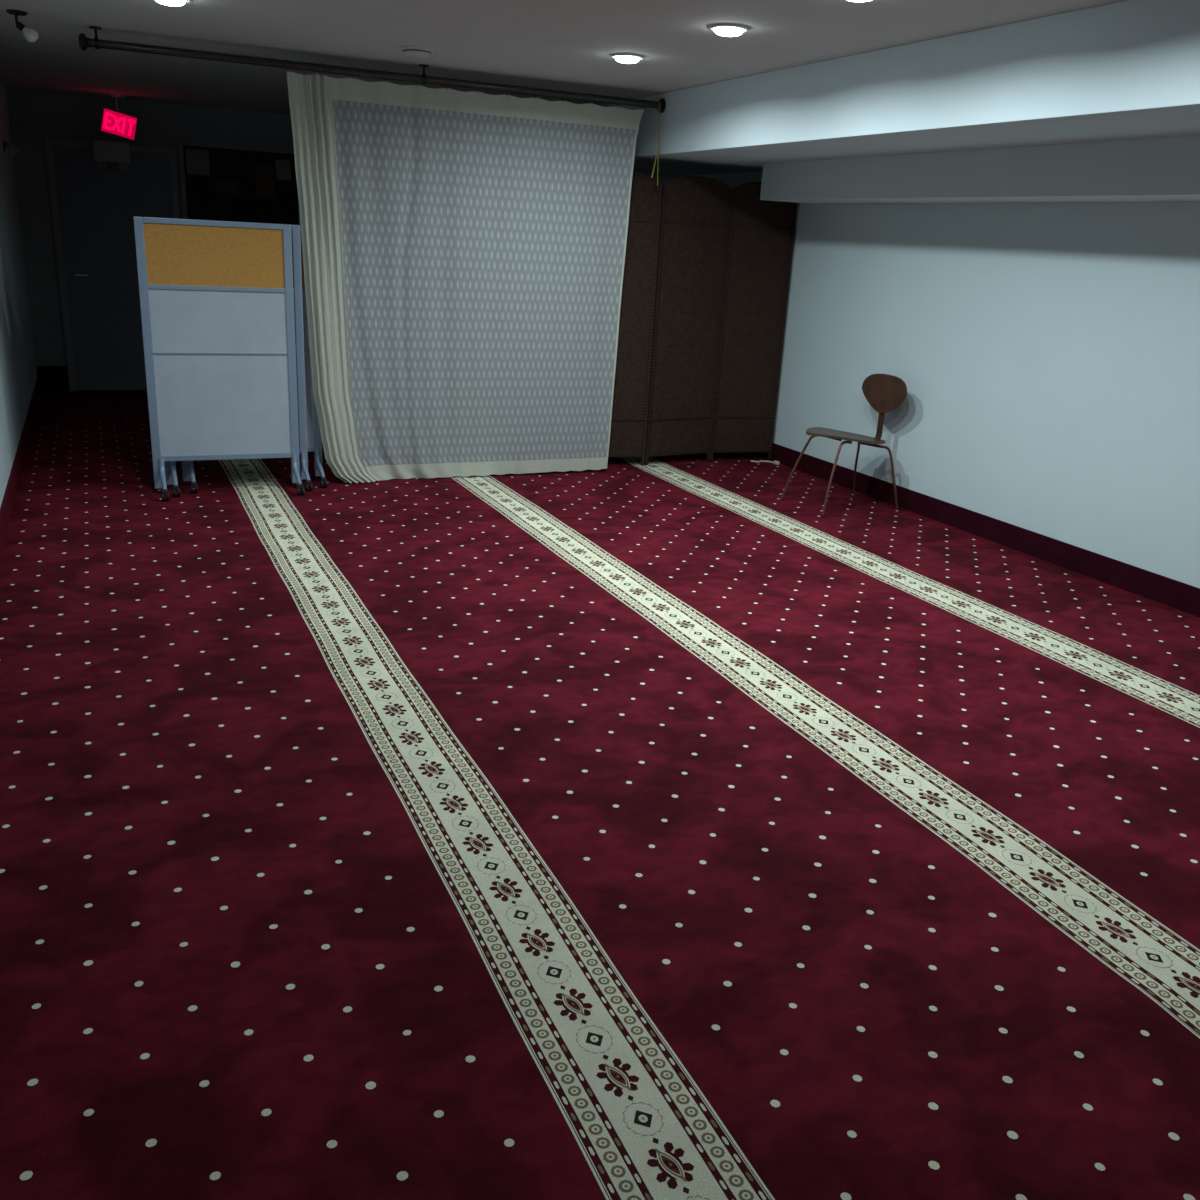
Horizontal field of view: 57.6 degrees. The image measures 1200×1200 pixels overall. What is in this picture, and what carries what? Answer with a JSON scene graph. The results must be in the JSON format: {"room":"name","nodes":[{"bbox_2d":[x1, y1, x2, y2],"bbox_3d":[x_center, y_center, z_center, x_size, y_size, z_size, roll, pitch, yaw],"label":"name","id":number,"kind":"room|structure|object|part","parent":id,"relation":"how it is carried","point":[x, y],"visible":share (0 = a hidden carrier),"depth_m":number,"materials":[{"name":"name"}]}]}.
{"room":"house of worship","nodes":[
{"label":"house of worship","id":0,"kind":"room"},
{"bbox_2d":[0,81,36,507],"bbox_3d":[-2.442,-1.098,3.947,0.100,2.534,12.450,-5,20,-24],"label":"wall","id":1,"kind":"structure","parent":0,"point":[18,370],"depth_m":7.50,"materials":[{"name":"paint"}]},
{"bbox_2d":[3,140,20,156],"bbox_3d":[-4.290,-3.293,7.959,0.111,0.112,0.092,-5,20,-24],"label":"wall lamp","id":2,"kind":"object","parent":1,"relation":"attached to","point":[12,149],"visible":1,"depth_m":7.93,"materials":[{"name":"black metal"}]},
{"bbox_3d":[-4.272,-3.285,7.965,0.082,0.094,0.081,9,19,18],"label":"lamp shade","id":3,"kind":"part","parent":2,"relation":"part of","materials":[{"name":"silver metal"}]},
{"bbox_2d":[0,377,40,558],"bbox_3d":[-2.450,-0.006,4.335,0.014,0.140,12.250,-5,20,-24],"label":"baseboard","id":4,"kind":"structure","parent":1,"relation":"attached to","point":[7,504],"depth_m":6.38,"materials":[{"name":"red carpet"}]},
{"bbox_2d":[6,89,293,390],"bbox_3d":[-2.562,-3.225,10.306,5.332,2.534,0.100,-5,20,-24],"label":"wall","id":5,"kind":"structure","parent":0,"point":[33,116],"depth_m":9.31,"materials":[{"name":"paint"}]},
{"bbox_2d":[36,366,69,390],"bbox_3d":[-4.821,-1.948,9.628,0.255,0.230,0.020,-5,20,-24],"label":"baseboard","id":6,"kind":"structure","parent":5,"relation":"attached to","point":[52,378],"depth_m":9.62,"materials":[{"name":"black"}]},
{"bbox_2d":[44,137,180,391],"bbox_3d":[-4.184,-2.880,9.550,1.020,2.090,0.095,-5,20,-24],"label":"door","id":7,"kind":"structure","parent":5,"relation":"in","point":[93,209],"depth_m":9.47,"materials":[{"name":"paint"}]},
{"bbox_3d":[-4.476,-2.805,9.419,0.110,0.020,0.060,-5,20,-24],"label":"handle","id":8,"kind":"part","parent":7,"relation":"part of","materials":[{"name":"silver metal"}]},
{"bbox_3d":[-4.239,-1.959,9.867,0.880,0.100,0.006,-5,20,-24],"label":"kick plate","id":9,"kind":"part","parent":7,"relation":"part of","materials":[{"name":"grey metal"}]},
{"bbox_2d":[178,140,299,224],"bbox_3d":[-3.203,-3.636,9.780,1.040,0.820,0.030,-5,20,-24],"label":"notice board","id":10,"kind":"object","parent":5,"relation":"attached to","point":[200,200],"visible":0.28,"depth_m":9.73,"materials":[{"name":"paint"}]},
{"bbox_2d":[185,148,209,174],"bbox_3d":[-3.522,-3.836,9.551,0.190,0.210,0.006,-5,20,-24],"label":"paper sheet","id":11,"kind":"object","parent":10,"relation":"attached to","point":[197,160],"visible":1,"depth_m":9.55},
{"bbox_2d":[255,164,274,198],"bbox_3d":[-3.013,-3.765,9.817,0.160,0.280,0.006,-5,20,-24],"label":"paper sheet","id":12,"kind":"object","parent":10,"relation":"attached to","point":[265,185],"visible":1,"depth_m":9.82,"materials":[{"name":"paper"}]},
{"bbox_2d":[275,160,290,179],"bbox_3d":[-2.861,-3.883,9.846,0.138,0.176,0.006,-5,20,-24],"label":"paper sheet","id":13,"kind":"object","parent":10,"relation":"attached to","point":[283,172],"visible":1,"depth_m":9.85,"materials":[{"name":"paper"}]},
{"bbox_2d":[0,0,1126,114],"bbox_3d":[0.010,-2.517,4.595,5.332,0.100,12.450,-5,20,-24],"label":"ceiling","id":14,"kind":"structure","parent":0,"point":[567,45],"depth_m":5.35,"materials":[{"name":"paint"}]},
{"bbox_2d":[6,9,38,42],"bbox_3d":[-2.801,-2.782,5.294,0.130,0.132,0.090,-5,20,-24],"label":"spotlight","id":15,"kind":"object","parent":14,"relation":"attached to","point":[31,35],"visible":1,"depth_m":5.29,"materials":[{"name":"black metal"}]},
{"bbox_3d":[-2.817,-2.836,5.267,0.090,0.014,0.090,-5,20,-24],"label":"ceiling plate","id":16,"kind":"part","parent":15,"relation":"part of","materials":[{"name":"black metal"}]},
{"bbox_3d":[-2.820,-2.806,5.277,0.020,0.059,0.014,-5,20,-24],"label":"arm","id":17,"kind":"part","parent":15,"relation":"part of","materials":[{"name":"black metal"}]},
{"bbox_2d":[16,22,25,31],"bbox_3d":[-2.810,-2.781,5.290,0.044,0.044,0.034,-5,20,-24],"label":"socket","id":18,"kind":"object","parent":15,"relation":"attached to","point":[19,25],"depth_m":5.28,"materials":[{"name":"black metal"}]},
{"bbox_3d":[-2.777,-2.754,5.316,0.073,0.068,0.066,-5,20,-24],"label":"bulb","id":19,"kind":"part","parent":15,"relation":"part of","materials":[{"name":"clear glass"}]},
{"bbox_2d":[92,97,130,171],"bbox_3d":[-4.008,-3.822,8.927,0.280,0.581,0.089,-5,20,-24],"label":"emergency light","id":20,"kind":"object","parent":14,"relation":"hanging from","point":[104,151],"visible":1,"depth_m":8.96,"materials":[{"name":"grey plastic"}]},
{"bbox_3d":[-3.912,-3.946,8.956,0.016,0.354,0.016,-5,20,-24],"label":"ceiling stem","id":21,"kind":"part","parent":20,"relation":"part of","materials":[{"name":"grey plastic"}]},
{"bbox_2d":[100,94,137,140],"bbox_3d":[-3.922,-3.932,8.886,0.291,0.339,0.110,-5,20,-24],"label":"exit sign","id":22,"kind":"object","parent":14,"relation":"hanging from","point":[116,123],"visible":1,"depth_m":8.88,"materials":[{"name":"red plastic"}]},
{"bbox_3d":[-3.917,-3.876,8.886,0.279,0.221,0.004,-5,20,-24],"label":"plate","id":23,"kind":"part","parent":22,"relation":"part of","materials":[{"name":"red plastic"}]},
{"bbox_2d":[156,0,189,5],"bbox_3d":[-1.855,-2.586,4.707,0.168,0.034,0.168,-5,20,-24],"label":"recessed light","id":24,"kind":"object","parent":14,"relation":"in","point":[165,2],"visible":1,"depth_m":4.69,"materials":[{"name":"white plastic"}]},
{"bbox_2d":[78,26,665,112],"bbox_3d":[-1.136,-3.020,6.262,3.369,0.119,0.086,-5,20,-24],"label":"curtain rod","id":25,"kind":"object","parent":14,"relation":"attached to","point":[84,42],"visible":1,"depth_m":6.13,"materials":[{"name":"brown metal"}]},
{"bbox_3d":[-2.592,-2.939,5.604,0.060,0.008,0.060,-5,20,-24],"label":"bracket plate","id":26,"kind":"part","parent":25,"relation":"part of","materials":[{"name":"black metal"}]},
{"bbox_2d":[286,59,645,482],"bbox_3d":[-0.776,-1.936,6.800,2.204,2.378,0.097,-5,20,-24],"label":"curtain","id":27,"kind":"object","parent":25,"relation":"hanging from","point":[464,253],"visible":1,"depth_m":6.77,"materials":[{"name":"fabric"}]},
{"bbox_2d":[651,100,659,185],"bbox_3d":[0.353,-2.927,6.992,0.053,0.506,0.052,16,23,35],"label":"cord","id":28,"kind":"object","parent":25,"relation":"hanging from","point":[658,100],"visible":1,"depth_m":7.00,"materials":[{"name":"beige fabric"}]},
{"bbox_2d":[400,45,432,56],"bbox_3d":[-0.960,-2.869,5.714,0.170,0.041,0.170,-5,20,-24],"label":"smoke detector","id":29,"kind":"object","parent":14,"relation":"attached to","point":[411,50],"visible":1,"depth_m":5.66,"materials":[{"name":"white plastic"}]},
{"bbox_3d":[-0.959,-2.882,5.709,0.170,0.014,0.170,-5,20,-24],"label":"plate","id":30,"kind":"part","parent":29,"relation":"part of","materials":[{"name":"white plastic"}]},
{"bbox_2d":[611,53,643,62],"bbox_3d":[0.139,-2.772,5.593,0.168,0.034,0.168,-5,20,-24],"label":"recessed light","id":31,"kind":"object","parent":14,"relation":"in","point":[620,57],"visible":1,"depth_m":5.55,"materials":[{"name":"white plastic"}]},
{"bbox_2d":[709,23,747,36],"bbox_3d":[0.555,-2.456,4.711,0.168,0.034,0.168,-5,20,-24],"label":"recessed light","id":32,"kind":"object","parent":14,"relation":"in","point":[723,29],"visible":1,"depth_m":4.67,"materials":[{"name":"white plastic"}]},
{"bbox_2d":[848,0,870,1],"bbox_3d":[0.931,-2.170,3.916,0.168,0.034,0.168,-5,20,-24],"label":"recessed light","id":33,"kind":"object","parent":14,"relation":"in","point":[848,0],"visible":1,"depth_m":3.93,"materials":[{"name":"white plastic"}]},
{"bbox_2d":[0,391,1199,1199],"bbox_3d":[-0.118,-0.165,5.379,5.232,0.007,12.250,-5,20,-24],"label":"floor","id":34,"kind":"structure","parent":0,"point":[671,827],"depth_m":2.95,"materials":[{"name":"red carpet"}]},
{"bbox_2d":[133,216,304,500],"bbox_3d":[-2.130,-1.344,6.179,0.824,1.522,0.248,-5,20,-24],"label":"board","id":35,"kind":"object","parent":34,"relation":"on","point":[217,298],"visible":1,"depth_m":6.22,"materials":[{"name":"grey metal"}]},
{"bbox_3d":[-2.527,-1.358,6.109,0.046,1.492,0.036,-5,20,-24],"label":"post","id":36,"kind":"part","parent":35,"relation":"part of","materials":[{"name":"grey metal"}]},
{"bbox_3d":[-2.134,-2.083,6.034,0.732,0.030,0.036,-5,20,-24],"label":"rail","id":37,"kind":"part","parent":35,"relation":"part of","materials":[{"name":"grey metal"}]},
{"bbox_3d":[-2.143,-1.917,6.090,0.732,0.320,0.020,-5,20,-24],"label":"cork panel","id":38,"kind":"part","parent":35,"relation":"part of","materials":[{"name":"brown wood"}]},
{"bbox_3d":[-2.152,-1.754,6.144,0.732,0.024,0.036,-5,20,-24],"label":"rail","id":39,"kind":"part","parent":35,"relation":"part of","materials":[{"name":"grey metal"}]},
{"bbox_3d":[-2.162,-1.581,6.202,0.732,0.342,0.022,-5,20,-24],"label":"writing panel","id":40,"kind":"part","parent":35,"relation":"part of","materials":[{"name":"white plastic"}]},
{"bbox_3d":[-2.171,-1.415,6.257,0.732,0.009,0.034,-5,20,-24],"label":"rail","id":41,"kind":"part","parent":35,"relation":"part of","materials":[{"name":"grey metal"}]},
{"bbox_3d":[-2.186,-1.137,6.350,0.732,0.577,0.022,-5,20,-24],"label":"writing panel","id":42,"kind":"part","parent":35,"relation":"part of","materials":[{"name":"white plastic"}]},
{"bbox_3d":[-2.202,-0.849,6.446,0.732,0.032,0.036,-5,20,-24],"label":"rail","id":43,"kind":"part","parent":35,"relation":"part of","materials":[{"name":"grey metal"}]},
{"bbox_3d":[-1.817,-1.423,6.421,0.046,1.492,0.036,-5,20,-24],"label":"post","id":44,"kind":"part","parent":35,"relation":"part of","materials":[{"name":"grey metal"}]},
{"bbox_2d":[156,217,312,496],"bbox_3d":[-2.107,-1.377,6.282,0.824,1.522,0.248,-5,20,-24],"label":"board","id":45,"kind":"object","parent":34,"relation":"on","point":[170,466],"visible":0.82,"depth_m":6.47,"materials":[{"name":"grey metal"}]},
{"bbox_3d":[-2.504,-1.391,6.213,0.046,1.492,0.036,-5,20,-24],"label":"post","id":46,"kind":"part","parent":45,"relation":"part of","materials":[{"name":"grey metal"}]},
{"bbox_3d":[-2.120,-1.951,6.193,0.732,0.320,0.020,-5,20,-24],"label":"cork panel","id":47,"kind":"part","parent":45,"relation":"part of","materials":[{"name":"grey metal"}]},
{"bbox_3d":[-2.139,-1.614,6.305,0.732,0.342,0.022,-5,20,-24],"label":"writing panel","id":48,"kind":"part","parent":45,"relation":"part of","materials":[{"name":"white plastic"}]},
{"bbox_3d":[-2.163,-1.171,6.453,0.732,0.577,0.022,-5,20,-24],"label":"writing panel","id":49,"kind":"part","parent":45,"relation":"part of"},
{"bbox_3d":[-1.794,-1.456,6.525,0.046,1.492,0.036,-5,20,-24],"label":"post","id":50,"kind":"part","parent":45,"relation":"part of","materials":[{"name":"grey metal"}]},
{"bbox_2d":[176,218,327,492],"bbox_3d":[-2.044,-1.409,6.387,0.824,1.522,0.248,-5,20,-24],"label":"board","id":51,"kind":"object","parent":34,"relation":"on","point":[314,441],"visible":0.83,"depth_m":6.67,"materials":[{"name":"grey metal"}]},
{"bbox_3d":[-2.442,-1.423,6.318,0.046,1.492,0.036,-5,20,-24],"label":"post","id":52,"kind":"part","parent":51,"relation":"part of","materials":[{"name":"grey metal"}]},
{"bbox_3d":[-2.058,-1.982,6.298,0.732,0.320,0.020,-5,20,-24],"label":"cork panel","id":53,"kind":"part","parent":51,"relation":"part of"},
{"bbox_3d":[-2.076,-1.646,6.411,0.732,0.342,0.022,-5,20,-24],"label":"writing panel","id":54,"kind":"part","parent":51,"relation":"part of","materials":[{"name":"white plastic"}]},
{"bbox_3d":[-2.100,-1.202,6.559,0.732,0.577,0.022,-5,20,-24],"label":"writing panel","id":55,"kind":"part","parent":51,"relation":"part of","materials":[{"name":"white plastic"}]},
{"bbox_3d":[-2.116,-0.914,6.655,0.732,0.032,0.036,-5,20,-24],"label":"rail","id":56,"kind":"part","parent":51,"relation":"part of","materials":[{"name":"grey metal"}]},
{"bbox_3d":[-1.732,-1.488,6.630,0.046,1.492,0.036,-5,20,-24],"label":"post","id":57,"kind":"part","parent":51,"relation":"part of","materials":[{"name":"grey metal"}]},
{"bbox_2d":[608,172,796,464],"bbox_3d":[0.317,-1.915,7.571,2.241,1.963,0.114,-5,20,-24],"label":"folding screen","id":58,"kind":"object","parent":34,"relation":"on","point":[707,266],"visible":0.57,"depth_m":7.73,"materials":[{"name":"brown wood"}]},
{"bbox_3d":[0.087,-1.894,7.473,0.584,1.964,0.026,-2,19,-16],"label":"panel","id":59,"kind":"part","parent":58,"relation":"part of","materials":[{"name":"brown wood"}]},
{"bbox_3d":[0.619,-1.940,7.699,0.574,1.964,0.026,-8,21,-30],"label":"panel","id":60,"kind":"part","parent":58,"relation":"part of","materials":[{"name":"brown wood"}]},
{"bbox_3d":[1.109,-1.988,7.923,0.503,1.964,0.026,-3,19,-18],"label":"panel","id":61,"kind":"part","parent":58,"relation":"part of","materials":[{"name":"brown wood"}]},
{"bbox_2d":[751,460,779,464],"bbox_3d":[1.246,-1.041,8.180,0.220,0.027,0.083,10,20,20],"label":"power cable","id":62,"kind":"object","parent":34,"relation":"on","point":[773,462],"visible":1,"depth_m":8.18,"materials":[{"name":"white plastic"}]},
{"bbox_2d":[781,374,906,514],"bbox_3d":[1.547,-0.997,6.839,0.605,0.817,0.445,-6,21,-26],"label":"chair","id":63,"kind":"object","parent":34,"relation":"on","point":[884,393],"visible":1,"depth_m":6.86,"materials":[{"name":"brown wood"}]},
{"bbox_3d":[1.346,-0.844,6.950,0.343,0.435,0.028,4,18,3],"label":"leg","id":64,"kind":"part","parent":63,"relation":"part of","materials":[{"name":"brown metal"}]},
{"bbox_3d":[1.466,-0.761,6.721,0.028,0.435,0.343,14,21,30],"label":"leg","id":65,"kind":"part","parent":63,"relation":"part of","materials":[{"name":"brown metal"}]},
{"bbox_3d":[1.537,-1.021,6.825,0.580,0.080,0.367,-6,21,-26],"label":"seat","id":66,"kind":"part","parent":63,"relation":"part of","materials":[{"name":"brown wood"}]},
{"bbox_3d":[1.643,-0.864,7.088,0.031,0.416,0.301,12,21,26],"label":"leg","id":67,"kind":"part","parent":63,"relation":"part of","materials":[{"name":"brown metal"}]},
{"bbox_3d":[1.756,-0.786,6.874,0.301,0.416,0.031,6,19,8],"label":"leg","id":68,"kind":"part","parent":63,"relation":"part of","materials":[{"name":"brown metal"}]},
{"bbox_3d":[1.789,-1.296,6.858,0.036,0.238,0.408,-6,21,-26],"label":"backrest","id":69,"kind":"part","parent":63,"relation":"part of","materials":[{"name":"brown wood"}]},
{"bbox_2d":[652,172,1199,587],"bbox_3d":[2.332,-1.536,6.043,0.100,2.534,12.450,-5,20,-24],"label":"wall","id":70,"kind":"structure","parent":0,"point":[1046,356],"depth_m":6.00,"materials":[{"name":"paint"}]},
{"bbox_2d":[600,0,1199,176],"bbox_3d":[1.784,-2.461,5.452,1.217,0.364,12.250,-5,20,-24],"label":"beam","id":71,"kind":"structure","parent":70,"relation":"attached to","point":[1129,69],"depth_m":4.71,"materials":[{"name":"paint"}]},
{"bbox_2d":[750,443,1199,616],"bbox_3d":[2.220,-0.435,6.385,0.014,0.140,12.250,-5,20,-24],"label":"baseboard","id":72,"kind":"structure","parent":70,"relation":"attached to","point":[1164,590],"depth_m":6.13,"materials":[{"name":"red carpet"}]},
{"bbox_2d":[760,135,1199,203],"bbox_3d":[2.951,-1.582,3.947,0.442,0.230,8.170,-5,20,-24],"label":"beam","id":73,"kind":"structure","parent":70,"relation":"attached to","point":[1164,169],"depth_m":5.42,"materials":[{"name":"paint"}]}
]}

